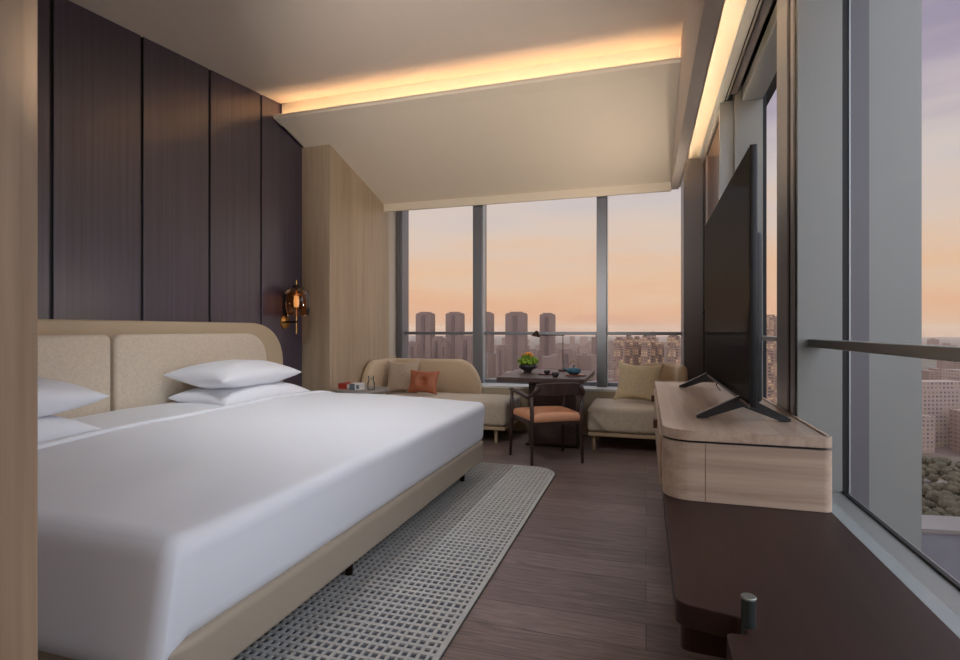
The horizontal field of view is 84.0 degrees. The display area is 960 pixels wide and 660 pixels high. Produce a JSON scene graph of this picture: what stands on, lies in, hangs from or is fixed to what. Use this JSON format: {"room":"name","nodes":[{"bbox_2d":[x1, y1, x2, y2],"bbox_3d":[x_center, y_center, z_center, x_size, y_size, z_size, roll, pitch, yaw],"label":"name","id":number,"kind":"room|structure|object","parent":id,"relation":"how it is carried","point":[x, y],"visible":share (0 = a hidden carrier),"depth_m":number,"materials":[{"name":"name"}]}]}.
{"room":"hotel room","nodes":[
{"label":"hotel room","id":0,"kind":"room"},
{"bbox_2d":[0,0,37,659],"bbox_3d":[-2.075,-0.360,1.516,2.097,3.120,0.140,0,0,17],"label":"wall","id":1,"kind":"structure","parent":0,"point":[18,18],"depth_m":1.23,"materials":[{"name":"brown wood"}]},
{"bbox_2d":[38,0,301,386],"bbox_3d":[-2.765,-0.675,3.034,0.116,3.750,9.350,0,0,17],"label":"wall","id":2,"kind":"structure","parent":0,"point":[170,187],"depth_m":3.95,"materials":[{"name":"brown wood"}]},
{"bbox_2d":[280,280,310,333],"bbox_3d":[-1.841,-0.230,5.339,0.277,0.540,0.274,0,0,17],"label":"wall lamp","id":3,"kind":"object","parent":2,"relation":"attached to","point":[285,322],"visible":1,"depth_m":5.35,"materials":[{"name":"gold metal"}]},
{"bbox_2d":[302,144,388,391],"bbox_3d":[-1.535,-0.450,6.267,0.349,3.300,1.347,0,0,17],"label":"wall","id":4,"kind":"structure","parent":0,"point":[345,225],"depth_m":5.73,"materials":[{"name":"beige wood"}]},
{"bbox_2d":[389,211,396,357],"bbox_3d":[-1.246,-0.550,7.170,0.325,3.500,0.550,0,0,17],"label":"trim","id":5,"kind":"structure","parent":4,"relation":"attached to","point":[392,215],"depth_m":6.98,"materials":[{"name":"beige paint"}]},
{"bbox_2d":[273,44,680,211],"bbox_3d":[0.017,-1.915,5.460,3.726,0.850,1.724,0,0,17],"label":"ceiling","id":6,"kind":"structure","parent":4,"relation":"attached to","point":[605,125],"depth_m":5.18,"materials":[{"name":"paint"}]},
{"bbox_2d":[69,0,685,103],"bbox_3d":[-1.311,-1.996,1.403,3.862,0.686,7.100,0,0,17],"label":"ceiling","id":7,"kind":"structure","parent":0,"point":[283,51],"depth_m":3.94,"materials":[{"name":"paint"}]},
{"bbox_2d":[671,0,724,189],"bbox_3d":[0.809,-2.005,1.576,0.096,0.990,8.690,0,0,17],"label":"cove","id":8,"kind":"structure","parent":7,"relation":"attached to","point":[701,21],"depth_m":3.36,"materials":[{"name":"paint"}]},
{"bbox_2d":[482,388,624,434],"bbox_3d":[0.588,0.950,6.520,3.555,0.500,0.400,0,0,17],"label":"wall","id":9,"kind":"structure","parent":0,"point":[590,396],"depth_m":6.14,"materials":[{"name":"paint"}]},
{"bbox_2d":[397,196,681,386],"bbox_3d":[0.630,-0.815,6.605,3.585,2.970,0.212,0,0,17],"label":"window","id":10,"kind":"structure","parent":9,"relation":"in","point":[479,333],"depth_m":6.71,"materials":[{"name":"grey metal"}]},
{"bbox_2d":[481,383,616,391],"bbox_3d":[0.586,0.685,6.513,3.555,0.030,0.415,0,0,17],"label":"window sill","id":11,"kind":"structure","parent":9,"relation":"on","point":[484,385],"depth_m":6.34,"materials":[{"name":"white stone"}]},
{"bbox_2d":[681,158,702,380],"bbox_3d":[2.392,-0.660,6.011,0.208,3.720,0.500,0,0,17],"label":"column","id":12,"kind":"structure","parent":9,"relation":"attached to","point":[692,180],"depth_m":5.78,"materials":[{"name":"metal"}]},
{"bbox_2d":[440,430,726,659],"bbox_3d":[-0.624,1.260,2.368,4.600,0.120,9.350,0,0,17],"label":"floor","id":13,"kind":"structure","parent":0,"point":[587,576],"depth_m":2.66,"materials":[{"name":"brown wood"}]},
{"bbox_2d":[334,386,388,393],"bbox_3d":[-1.198,0.896,5.401,0.550,0.607,0.550,0,0,17],"label":"side table","id":14,"kind":"object","parent":13,"relation":"on","point":[378,389],"visible":0.4,"depth_m":5.22,"materials":[{"name":"grey stone"}]},
{"bbox_2d":[338,382,353,388],"bbox_3d":[-1.341,0.567,5.445,0.140,0.053,0.170,0,0,17],"label":"book","id":15,"kind":"object","parent":14,"relation":"on","point":[345,385],"visible":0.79,"depth_m":5.37,"materials":[{"name":"paper"}]},
{"bbox_2d":[349,382,364,389],"bbox_3d":[-1.221,0.560,5.303,0.116,0.066,0.102,0,0,14],"label":"tissue box","id":16,"kind":"object","parent":14,"relation":"on","point":[356,385],"visible":1,"depth_m":5.26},
{"bbox_2d":[349,384,358,389],"bbox_3d":[-1.229,0.560,5.304,0.106,0.062,0.105,0,0,17],"label":"print","id":17,"kind":"object","parent":16,"relation":"attached to","point":[351,386],"depth_m":5.26},
{"bbox_2d":[367,375,374,389],"bbox_3d":[-1.079,0.521,5.280,0.076,0.139,0.076,0,0,17],"label":"glass carafe","id":18,"kind":"object","parent":14,"relation":"on","point":[370,375],"visible":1,"depth_m":5.29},
{"bbox_2d":[233,462,554,659],"bbox_3d":[-0.642,1.192,3.091,1.635,0.014,3.620,0,0,17],"label":"rug","id":19,"kind":"object","parent":13,"relation":"on","point":[408,597],"visible":0.41,"depth_m":2.51,"materials":[{"name":"fabric"}]},
{"bbox_2d":[38,319,482,659],"bbox_3d":[-1.464,0.559,3.252,2.230,1.248,3.480,0,0,17],"label":"bed","id":20,"kind":"object","parent":19,"relation":"on","point":[127,362],"visible":0.22,"depth_m":3.29,"materials":[{"name":"fabric"}]},
{"bbox_2d":[38,415,100,442],"bbox_3d":[-2.369,0.499,2.414,0.517,0.214,0.955,0,0,17],"label":"pillow","id":21,"kind":"object","parent":20,"relation":"on","point":[50,427],"visible":0.2,"depth_m":2.63,"materials":[{"name":"white fabric"}]},
{"bbox_2d":[38,377,108,417],"bbox_3d":[-2.378,0.337,2.521,0.517,0.215,0.907,0,0,18],"label":"pillow","id":22,"kind":"object","parent":21,"relation":"on","point":[54,396],"visible":0.48,"depth_m":2.68,"materials":[{"name":"white fabric"}]},
{"bbox_2d":[38,334,109,418],"bbox_3d":[-2.636,0.294,2.810,0.075,0.532,1.398,0,0,17],"label":"headboard","id":23,"kind":"object","parent":20,"relation":"on","point":[83,360],"depth_m":3.27,"materials":[{"name":"beige fabric"}]},
{"bbox_2d":[110,333,265,410],"bbox_3d":[-2.203,0.294,4.201,0.075,0.532,1.468,0,0,17],"label":"headboard","id":24,"kind":"object","parent":20,"relation":"on","point":[139,362],"depth_m":3.81,"materials":[{"name":"beige fabric"}]},
{"bbox_2d":[168,381,309,405],"bbox_3d":[-1.828,0.499,4.152,0.517,0.224,0.955,0,0,17],"label":"pillow","id":25,"kind":"object","parent":20,"relation":"on","point":[222,397],"visible":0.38,"depth_m":3.82,"materials":[{"name":"white fabric"}]},
{"bbox_2d":[163,359,300,388],"bbox_3d":[-1.875,0.343,4.135,0.517,0.225,0.907,0,0,16],"label":"pillow","id":26,"kind":"object","parent":25,"relation":"on","point":[223,374],"visible":0.94,"depth_m":3.85,"materials":[{"name":"white fabric"}]},
{"bbox_2d":[38,390,484,659],"bbox_3d":[-1.076,0.724,3.106,1.408,0.471,3.090,0,0,17],"label":"duvet","id":27,"kind":"object","parent":20,"relation":"on","point":[150,530],"visible":0.95,"depth_m":1.95,"materials":[{"name":"white fabric"}]},
{"bbox_2d":[361,358,519,442],"bbox_3d":[-0.446,0.777,6.193,1.735,0.845,0.780,0,0,17],"label":"daybed","id":28,"kind":"object","parent":13,"relation":"on","point":[458,379],"visible":0.37,"depth_m":6.37,"materials":[{"name":"beige fabric"}]},
{"bbox_2d":[385,360,419,393],"bbox_3d":[-0.931,0.565,6.427,0.400,0.400,0.207,0,0,3],"label":"cushion","id":29,"kind":"object","parent":28,"relation":"on","point":[399,374],"visible":0.8,"depth_m":6.36,"materials":[{"name":"fabric"}]},
{"bbox_2d":[407,369,439,394],"bbox_3d":[-0.654,0.600,6.174,0.368,0.280,0.164,0,0,8],"label":"cushion","id":30,"kind":"object","parent":28,"relation":"on","point":[420,381],"visible":1,"depth_m":6.13,"materials":[{"name":"leather"}]},
{"bbox_2d":[384,391,519,425],"bbox_3d":[-0.413,0.881,6.156,1.650,0.268,0.730,0,0,17],"label":"seat cushion","id":31,"kind":"object","parent":28,"relation":"on","point":[497,407],"depth_m":5.87,"materials":[{"name":"fabric"}]},
{"bbox_2d":[496,369,594,448],"bbox_3d":[0.710,0.830,5.623,0.890,0.740,1.100,0,0,17],"label":"dining table","id":32,"kind":"object","parent":13,"relation":"on","point":[545,435],"visible":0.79,"depth_m":5.46,"materials":[{"name":"brown wood"}]},
{"bbox_2d":[518,352,538,371],"bbox_3d":[0.518,0.351,5.833,0.225,0.219,0.238,0,0,42],"label":"flower bowl","id":33,"kind":"object","parent":32,"relation":"on","point":[527,363],"visible":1,"depth_m":5.78,"materials":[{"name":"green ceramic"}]},
{"bbox_2d":[531,331,565,371],"bbox_3d":[0.776,0.233,5.990,0.414,0.455,0.112,0,0,17],"label":"reading lamp","id":34,"kind":"object","parent":32,"relation":"on","point":[536,333],"visible":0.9,"depth_m":5.95,"materials":[{"name":"black metal"}]},
{"bbox_2d":[565,374,585,375],"bbox_3d":[0.967,0.454,5.375,0.210,0.012,0.160,0,0,17],"label":"tray","id":35,"kind":"object","parent":32,"relation":"on","point":[565,374],"visible":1,"depth_m":5.32,"materials":[{"name":"paint"}]},
{"bbox_2d":[563,361,580,374],"bbox_3d":[0.945,0.382,5.403,0.155,0.133,0.155,0,0,-28],"label":"teapot","id":36,"kind":"object","parent":35,"relation":"on","point":[573,370],"visible":0.99,"depth_m":5.36,"materials":[{"name":"teal ceramic"}]},
{"bbox_2d":[509,382,584,465],"bbox_3d":[0.631,0.832,4.940,0.584,0.738,0.563,0,0,-16],"label":"armchair","id":37,"kind":"object","parent":13,"relation":"on","point":[532,416],"visible":1,"depth_m":4.76,"materials":[{"name":"brown wood"}]},
{"bbox_2d":[588,363,687,449],"bbox_3d":[1.640,0.777,5.543,0.955,0.845,0.780,0,0,17],"label":"daybed","id":38,"kind":"object","parent":13,"relation":"on","point":[627,417],"visible":0.55,"depth_m":5.26,"materials":[{"name":"beige fabric"}]},
{"bbox_2d":[588,398,654,434],"bbox_3d":[1.583,0.881,5.535,0.850,0.268,0.730,0,0,17],"label":"seat cushion","id":39,"kind":"object","parent":38,"relation":"on","point":[627,416],"depth_m":5.25,"materials":[{"name":"fabric"}]},
{"bbox_2d":[613,360,663,400],"bbox_3d":[1.653,0.545,5.560,0.495,0.440,0.221,0,0,26],"label":"cushion","id":40,"kind":"object","parent":38,"relation":"on","point":[637,382],"visible":0.9,"depth_m":5.50,"materials":[{"name":"beige fabric"}]},
{"bbox_2d":[662,491,959,659],"bbox_3d":[0.866,0.950,1.511,0.610,0.500,5.800,0,0,17],"label":"bench","id":41,"kind":"object","parent":13,"relation":"on","point":[821,593],"visible":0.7,"depth_m":1.42,"materials":[{"name":"brown wood"}]},
{"bbox_2d":[651,381,831,512],"bbox_3d":[1.370,0.554,3.180,0.648,0.287,2.213,0,0,17],"label":"base cabinet","id":42,"kind":"object","parent":41,"relation":"on","point":[740,456],"visible":0.82,"depth_m":2.15,"materials":[{"name":"brown wood"}]},
{"bbox_2d":[679,144,790,421],"bbox_3d":[1.401,-0.179,3.070,0.394,1.192,1.785,0,0,17],"label":"television","id":43,"kind":"object","parent":42,"relation":"on","point":[733,241],"visible":1,"depth_m":2.51,"materials":[{"name":"black plastic"}]},
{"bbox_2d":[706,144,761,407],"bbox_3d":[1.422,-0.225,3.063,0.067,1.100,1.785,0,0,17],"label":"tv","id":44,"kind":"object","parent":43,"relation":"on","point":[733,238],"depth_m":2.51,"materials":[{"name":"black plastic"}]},
{"bbox_2d":[740,593,756,634],"bbox_3d":[0.636,0.695,1.263,0.035,0.130,0.035,0,0,17],"label":"post","id":45,"kind":"object","parent":41,"relation":"on","point":[748,600],"visible":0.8,"depth_m":1.25,"materials":[{"name":"metal"}]},
{"bbox_3d":[1.599,1.060,2.435,0.205,0.520,6.800,0,0,17],"label":"trim","id":46,"kind":"structure","parent":13,"relation":"on","visible":0},
{"bbox_2d":[832,501,959,637],"bbox_3d":[1.551,0.789,2.502,0.106,0.062,6.900,0,0,17],"label":"trim","id":47,"kind":"structure","parent":46,"relation":"on","point":[924,594],"depth_m":1.65,"materials":[{"name":"grey stone"}]},
{"bbox_2d":[767,71,776,104],"bbox_3d":[-0.473,-2.560,2.347,4.900,0.080,9.400,0,0,17],"label":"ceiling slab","id":48,"kind":"structure","parent":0,"point":[772,87],"depth_m":5.56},
{"label":"outside","id":49,"kind":"structure","parent":0,"visible":0},
{"bbox_2d":[409,335,959,507],"bbox_3d":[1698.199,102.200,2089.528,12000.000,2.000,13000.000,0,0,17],"label":"ground","id":50,"kind":"structure","parent":49,"point":[945,452],"depth_m":3995.52,"materials":[{"name":"grey"}]},
{"bbox_2d":[409,342,421,358],"bbox_3d":[-116.569,61.383,956.412,15.940,79.633,30.000,0,0,17],"label":"apartment block","id":51,"kind":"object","parent":50,"relation":"on","point":[415,348],"visible":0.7,"depth_m":945.55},
{"bbox_2d":[416,312,434,358],"bbox_3d":[-122.325,30.389,1192.412,35.422,141.622,30.000,0,0,17],"label":"tower block","id":52,"kind":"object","parent":50,"relation":"on","point":[425,321],"visible":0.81,"depth_m":1178.19,"materials":[{"name":"concrete"}]},
{"bbox_2d":[432,336,445,358],"bbox_3d":[-77.035,56.374,992.412,16.548,89.652,30.000,0,0,17],"label":"apartment block","id":53,"kind":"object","parent":50,"relation":"on","point":[437,341],"visible":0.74,"depth_m":980.82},
{"bbox_2d":[440,342,450,358],"bbox_3d":[-62.498,61.552,968.412,10.762,79.296,30.000,0,0,17],"label":"apartment block","id":54,"kind":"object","parent":50,"relation":"on","point":[445,347],"visible":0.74,"depth_m":957.63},
{"bbox_2d":[446,312,464,358],"bbox_3d":[-55.909,30.389,1192.412,35.422,141.622,30.000,0,0,17],"label":"tower block","id":55,"kind":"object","parent":50,"relation":"on","point":[455,321],"visible":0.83,"depth_m":1178.19,"materials":[{"name":"concrete"}]},
{"bbox_2d":[458,335,472,364],"bbox_3d":[-23.376,55.365,980.412,25.426,91.671,30.000,0,0,17],"label":"apartment block","id":56,"kind":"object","parent":50,"relation":"on","point":[465,343],"visible":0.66,"depth_m":966.79,"materials":[{"name":"concrete"}]},
{"bbox_2d":[487,312,493,353],"bbox_3d":[15.123,30.089,1212.412,27.017,142.222,30.000,0,0,17],"label":"tower block","id":57,"kind":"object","parent":50,"relation":"on","point":[490,316],"visible":0.34,"depth_m":1198.21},
{"bbox_2d":[487,353,495,377],"bbox_3d":[4.108,74.211,1151.422,52.000,53.977,30.000,0,0,34],"label":"block","id":58,"kind":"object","parent":50,"relation":"on","point":[491,358],"visible":0.18,"depth_m":1135.27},
{"bbox_2d":[496,345,507,376],"bbox_3d":[38.838,63.837,944.412,13.989,74.725,30.000,0,0,17],"label":"apartment block","id":59,"kind":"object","parent":50,"relation":"on","point":[501,350],"visible":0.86,"depth_m":933.39,"materials":[{"name":"concrete"}]},
{"bbox_2d":[505,312,527,370],"bbox_3d":[78.069,31.139,1142.412,42.401,140.121,30.000,0,0,17],"label":"tower block","id":60,"kind":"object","parent":50,"relation":"on","point":[517,345],"visible":0.86,"depth_m":1128.91,"materials":[{"name":"concrete"}]},
{"bbox_2d":[527,349,538,369],"bbox_3d":[91.896,67.087,932.412,15.535,68.226,30.000,0,0,17],"label":"apartment block","id":61,"kind":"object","parent":50,"relation":"on","point":[535,352],"visible":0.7,"depth_m":926.58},
{"bbox_2d":[540,313,555,369],"bbox_3d":[151.089,31.496,1192.412,30.994,139.408,30.000,0,0,17],"label":"tower block","id":62,"kind":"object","parent":50,"relation":"on","point":[547,320],"visible":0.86,"depth_m":1178.77,"materials":[{"name":"concrete"}]},
{"bbox_2d":[542,354,557,369],"bbox_3d":[148.494,74.319,1034.368,52.000,53.762,30.000,0,0,12],"label":"block","id":63,"kind":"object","parent":50,"relation":"on","point":[548,362],"visible":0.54,"depth_m":1022.63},
{"bbox_2d":[556,343,569,348],"bbox_3d":[308.310,74.715,2011.010,52.000,52.970,30.000,0,0,34],"label":"block","id":64,"kind":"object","parent":50,"relation":"on","point":[565,346],"visible":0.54,"depth_m":1996.12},
{"bbox_2d":[558,349,575,369],"bbox_3d":[150.373,66.839,920.412,27.257,68.722,30.000,0,0,17],"label":"apartment block","id":65,"kind":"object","parent":50,"relation":"on","point":[569,355],"visible":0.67,"depth_m":909.33,"materials":[{"name":"concrete"}]},
{"bbox_2d":[570,336,574,344],"bbox_3d":[592.189,70.004,3417.767,24.000,62.392,24.000,0,0,34],"label":"block","id":66,"kind":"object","parent":50,"relation":"on","point":[572,338],"visible":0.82,"depth_m":3408.38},
{"bbox_2d":[570,346,579,354],"bbox_3d":[389.536,83.256,2223.037,46.000,35.888,24.000,0,0,34],"label":"block","id":67,"kind":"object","parent":50,"relation":"on","point":[576,348],"visible":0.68,"depth_m":2209.77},
{"bbox_2d":[580,336,587,344],"bbox_3d":[720.624,72.624,3704.584,52.000,57.151,30.000,0,0,12],"label":"block","id":68,"kind":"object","parent":50,"relation":"on","point":[583,339],"visible":0.89,"depth_m":3691.64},
{"bbox_2d":[580,344,590,353],"bbox_3d":[433.389,79.732,2176.534,46.000,42.936,24.000,0,0,34],"label":"block","id":69,"kind":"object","parent":50,"relation":"on","point":[584,346],"visible":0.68,"depth_m":2170.20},
{"bbox_2d":[576,353,595,380],"bbox_3d":[190.820,71.170,959.166,30.000,60.060,22.000,0,0,34],"label":"block","id":70,"kind":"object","parent":50,"relation":"on","point":[586,362],"visible":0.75,"depth_m":949.02,"materials":[{"name":"concrete"}]},
{"bbox_2d":[591,335,596,371],"bbox_3d":[260.968,56.376,1171.891,24.000,89.647,24.000,0,0,34],"label":"block","id":71,"kind":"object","parent":50,"relation":"on","point":[593,339],"visible":0.21,"depth_m":1164.75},
{"bbox_2d":[595,371,613,379],"bbox_3d":[214.295,84.297,875.901,46.000,33.805,24.000,0,0,17],"label":"block","id":72,"kind":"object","parent":50,"relation":"on","point":[610,373],"visible":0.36,"depth_m":865.15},
{"bbox_2d":[608,340,612,352],"bbox_3d":[585.955,73.281,2367.917,30.000,55.838,22.000,0,0,17],"label":"block","id":73,"kind":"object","parent":50,"relation":"on","point":[609,342],"visible":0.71,"depth_m":2360.34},
{"bbox_2d":[608,360,613,370],"bbox_3d":[339.411,87.225,1304.295,70.000,27.951,26.000,0,0,6],"label":"block","id":74,"kind":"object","parent":50,"relation":"on","point":[610,363],"visible":0.18,"depth_m":1293.68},
{"bbox_2d":[608,352,613,360],"bbox_3d":[363.392,79.539,1418.360,46.000,43.321,24.000,0,0,12],"label":"block","id":75,"kind":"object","parent":50,"relation":"on","point":[610,355],"visible":0.18,"depth_m":1409.77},
{"bbox_2d":[614,337,624,381],"bbox_3d":[169.581,54.704,648.593,12.008,92.992,22.000,0,0,17],"label":"apartment block","id":76,"kind":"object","parent":50,"relation":"on","point":[619,343],"visible":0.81,"depth_m":640.57,"materials":[{"name":"concrete"}]},
{"bbox_2d":[624,335,632,364],"bbox_3d":[187.953,53.714,673.593,9.981,94.971,22.000,0,0,17],"label":"apartment block","id":77,"kind":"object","parent":50,"relation":"on","point":[628,339],"visible":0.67,"depth_m":664.30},
{"bbox_2d":[633,336,640,365],"bbox_3d":[205.922,54.573,698.593,10.356,93.254,22.000,0,0,17],"label":"apartment block","id":78,"kind":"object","parent":50,"relation":"on","point":[636,340],"visible":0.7,"depth_m":689.42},
{"bbox_2d":[641,335,650,363],"bbox_3d":[202.001,52.903,648.593,10.807,96.594,22.000,0,0,17],"label":"apartment block","id":79,"kind":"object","parent":50,"relation":"on","point":[645,340],"visible":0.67,"depth_m":639.48,"materials":[{"name":"concrete"}]},
{"bbox_2d":[651,337,657,362],"bbox_3d":[219.768,54.962,673.593,8.734,92.476,22.000,0,0,17],"label":"apartment block","id":80,"kind":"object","parent":50,"relation":"on","point":[654,343],"visible":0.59,"depth_m":664.47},
{"bbox_2d":[658,342,663,362],"bbox_3d":[236.992,58.456,698.593,7.767,85.487,22.000,0,0,17],"label":"apartment block","id":81,"kind":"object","parent":50,"relation":"on","point":[660,345],"visible":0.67,"depth_m":689.42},
{"bbox_2d":[664,347,666,362],"bbox_3d":[364.965,67.030,1046.017,30.000,68.340,22.000,0,0,6],"label":"block","id":82,"kind":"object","parent":50,"relation":"on","point":[665,348],"visible":0.18,"depth_m":1035.44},
{"bbox_2d":[667,335,679,363],"bbox_3d":[235.622,52.903,648.593,14.409,96.594,22.000,0,0,17],"label":"apartment block","id":83,"kind":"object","parent":50,"relation":"on","point":[673,341],"visible":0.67,"depth_m":639.79,"materials":[{"name":"concrete"}]},
{"bbox_2d":[767,343,776,404],"bbox_3d":[283.652,56.880,528.593,21.463,88.639,22.000,0,0,17],"label":"apartment block","id":84,"kind":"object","parent":50,"relation":"on","point":[771,348],"visible":0.34,"depth_m":518.37,"materials":[{"name":"concrete"}]},
{"bbox_2d":[767,315,776,344],"bbox_3d":[419.037,39.545,768.593,14.259,123.311,22.000,0,0,17],"label":"tower block","id":85,"kind":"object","parent":50,"relation":"on","point":[771,319],"visible":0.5,"depth_m":759.03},
{"bbox_2d":[922,506,929,512],"bbox_3d":[233.292,96.832,281.900,8.418,8.737,9.602,0,0,32],"label":"tree","id":86,"kind":"object","parent":50,"relation":"on","point":[924,508],"visible":0.16,"depth_m":279.13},
{"bbox_2d":[922,484,932,497],"bbox_3d":[267.640,96.931,320.325,9.039,8.539,8.345,0,0,2],"label":"tree","id":87,"kind":"object","parent":50,"relation":"on","point":[925,488],"visible":0.44,"depth_m":318.35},
{"bbox_2d":[922,368,940,379],"bbox_3d":[599.499,75.764,699.235,30.000,50.873,22.000,0,0,12],"label":"block","id":88,"kind":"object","parent":50,"relation":"on","point":[932,373],"visible":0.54,"depth_m":691.44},
{"bbox_2d":[925,468,937,475],"bbox_3d":[308.649,97.932,364.885,6.297,6.535,7.183,0,0,18],"label":"tree","id":89,"kind":"object","parent":50,"relation":"on","point":[929,471],"visible":0.76,"depth_m":363.21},
{"bbox_2d":[927,501,935,508],"bbox_3d":[253.927,98.917,300.186,4.806,4.567,4.670,0,0,24],"label":"tree","id":90,"kind":"object","parent":50,"relation":"on","point":[930,504],"visible":0.91,"depth_m":298.99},
{"bbox_2d":[927,474,937,482],"bbox_3d":[299.005,98.204,352.237,6.306,5.992,6.127,0,0,37],"label":"tree","id":91,"kind":"object","parent":50,"relation":"on","point":[931,477],"visible":0.99,"depth_m":350.66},
{"bbox_2d":[925,511,939,515],"bbox_3d":[232.871,97.099,273.580,8.634,8.203,8.388,0,0,43],"label":"tree","id":92,"kind":"object","parent":50,"relation":"on","point":[931,512],"visible":0.27,"depth_m":272.43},
{"bbox_2d":[927,338,938,344],"bbox_3d":[1779.382,67.086,2093.353,30.000,68.229,22.000,0,0,17],"label":"block","id":93,"kind":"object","parent":50,"relation":"on","point":[932,341],"visible":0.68,"depth_m":2085.03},
{"bbox_2d":[926,464,939,474],"bbox_3d":[314.240,97.046,369.723,8.006,8.309,9.132,0,0,28],"label":"tree","id":94,"kind":"object","parent":50,"relation":"on","point":[933,466],"visible":0.59,"depth_m":367.31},
{"bbox_2d":[925,490,941,503],"bbox_3d":[264.096,97.061,309.031,8.465,8.278,8.713,0,0,-27],"label":"tree","id":95,"kind":"object","parent":50,"relation":"on","point":[932,495],"visible":0.77,"depth_m":307.80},
{"bbox_2d":[928,482,942,490],"bbox_3d":[280.843,97.601,329.244,7.912,7.199,6.936,0,0,-29],"label":"tree","id":96,"kind":"object","parent":50,"relation":"on","point":[935,486],"visible":0.69,"depth_m":327.17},
{"bbox_2d":[931,507,946,515],"bbox_3d":[243.295,97.724,282.747,7.110,6.953,7.318,0,0,8],"label":"tree","id":97,"kind":"object","parent":50,"relation":"on","point":[939,510],"visible":0.42,"depth_m":281.01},
{"bbox_2d":[922,380,959,452],"bbox_3d":[388.397,73.200,463.386,110.000,56.000,48.000,0,0,-3],"label":"office block","id":98,"kind":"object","parent":50,"relation":"on","point":[938,396],"visible":0.34,"depth_m":459.81,"materials":[{"name":"concrete"}]},
{"bbox_2d":[922,515,959,581],"bbox_3d":[192.721,88.200,214.000,122.000,26.000,18.000,0,0,10],"label":"podium building","id":99,"kind":"structure","parent":50,"relation":"on","point":[940,534],"depth_m":208.27,"materials":[{"name":"concrete"}]},
{"bbox_2d":[935,461,946,467],"bbox_3d":[327.026,97.289,378.682,7.644,7.822,8.281,0,0,21],"label":"tree","id":100,"kind":"object","parent":50,"relation":"on","point":[940,464],"visible":0.52,"depth_m":376.76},
{"bbox_2d":[936,494,955,501],"bbox_3d":[263.589,97.134,301.212,7.836,8.133,8.938,0,0,-29],"label":"tree","id":101,"kind":"object","parent":50,"relation":"on","point":[940,497],"visible":0.42,"depth_m":300.45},
{"bbox_2d":[939,467,952,474],"bbox_3d":[318.812,97.603,364.411,6.932,7.195,7.907,0,0,-14],"label":"tree","id":102,"kind":"object","parent":50,"relation":"on","point":[943,470],"visible":0.63,"depth_m":363.48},
{"bbox_2d":[940,490,951,495],"bbox_3d":[271.453,97.359,310.929,7.855,7.682,8.085,0,0,24],"label":"tree","id":103,"kind":"object","parent":50,"relation":"on","point":[944,492],"visible":0.29,"depth_m":309.65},
{"bbox_2d":[937,343,956,368],"bbox_3d":[1112.096,66.199,1269.693,30.000,70.002,22.000,0,0,12],"label":"block","id":104,"kind":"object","parent":50,"relation":"on","point":[940,364],"visible":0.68,"depth_m":1260.63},
{"bbox_2d":[944,458,951,465],"bbox_3d":[344.727,97.844,393.934,7.065,6.712,6.863,0,0,-2],"label":"tree","id":105,"kind":"object","parent":50,"relation":"on","point":[948,461],"visible":0.66,"depth_m":391.38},
{"bbox_2d":[939,499,959,509],"bbox_3d":[256.921,96.975,291.738,8.143,8.451,9.288,0,0,2],"label":"tree","id":106,"kind":"object","parent":50,"relation":"on","point":[945,503],"visible":0.61,"depth_m":290.35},
{"bbox_2d":[941,369,959,380],"bbox_3d":[502.631,67.700,518.982,80.000,67.000,28.000,0,0,6],"label":"office block","id":107,"kind":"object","parent":50,"relation":"on","point":[946,374],"visible":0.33,"depth_m":525.76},
{"bbox_2d":[943,484,959,494],"bbox_3d":[287.005,97.720,324.637,6.801,6.959,7.367,0,0,-22],"label":"tree","id":108,"kind":"object","parent":50,"relation":"on","point":[954,490],"visible":0.8,"depth_m":322.97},
{"bbox_2d":[945,475,958,481],"bbox_3d":[306.632,97.364,345.178,7.498,7.673,8.122,0,0,-18],"label":"tree","id":109,"kind":"object","parent":50,"relation":"on","point":[948,477],"visible":0.56,"depth_m":344.89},
{"bbox_2d":[945,506,959,513],"bbox_3d":[249.572,97.029,280.751,8.831,8.342,8.153,0,0,8],"label":"tree","id":110,"kind":"object","parent":50,"relation":"on","point":[952,507],"visible":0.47,"depth_m":279.85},
{"bbox_2d":[946,471,959,477],"bbox_3d":[310.788,96.815,348.891,8.571,8.770,9.285,0,0,12],"label":"tree","id":111,"kind":"object","parent":50,"relation":"on","point":[950,472],"visible":0.45,"depth_m":348.53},
{"bbox_2d":[947,508,959,516],"bbox_3d":[248.881,97.328,278.343,8.197,7.743,7.567,0,0,32],"label":"tree","id":112,"kind":"object","parent":50,"relation":"on","point":[953,513],"visible":0.44,"depth_m":277.26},
{"bbox_2d":[948,466,959,471],"bbox_3d":[324.527,97.102,365.268,8.677,8.196,8.010,0,0,6],"label":"tree","id":113,"kind":"object","parent":50,"relation":"on","point":[953,468],"visible":0.42,"depth_m":363.56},
{"bbox_2d":[949,478,959,483],"bbox_3d":[304.801,97.687,340.239,6.769,7.025,7.721,0,0,-41],"label":"tree","id":114,"kind":"object","parent":50,"relation":"on","point":[953,479],"visible":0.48,"depth_m":339.42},
{"bbox_2d":[950,409,959,453],"bbox_3d":[415.507,81.882,432.834,46.000,38.636,24.000,0,0,6],"label":"block","id":115,"kind":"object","parent":50,"relation":"on","point":[954,413],"visible":1,"depth_m":441.77,"materials":[{"name":"concrete"}]},
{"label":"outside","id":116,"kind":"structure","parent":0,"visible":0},
{"bbox_2d":[923,479,947,482],"bbox_3d":[313.800,100.800,358.819,101.469,0.001,24.851,0,0,17],"label":"road","id":117,"kind":"structure","parent":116,"point":[924,480],"depth_m":354.62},
{"bbox_3d":[0.421,-0.660,-1.807,0.122,3.720,2.000,0,0,17],"label":"wall","id":118,"kind":"structure","parent":0,"visible":0},
{"bbox_2d":[687,0,959,617],"bbox_3d":[1.272,-0.400,1.541,0.863,5.200,8.899,0,0,17],"label":"window","id":119,"kind":"structure","parent":118,"relation":"in","point":[851,351],"depth_m":2.49,"materials":[{"name":"grey paint"}]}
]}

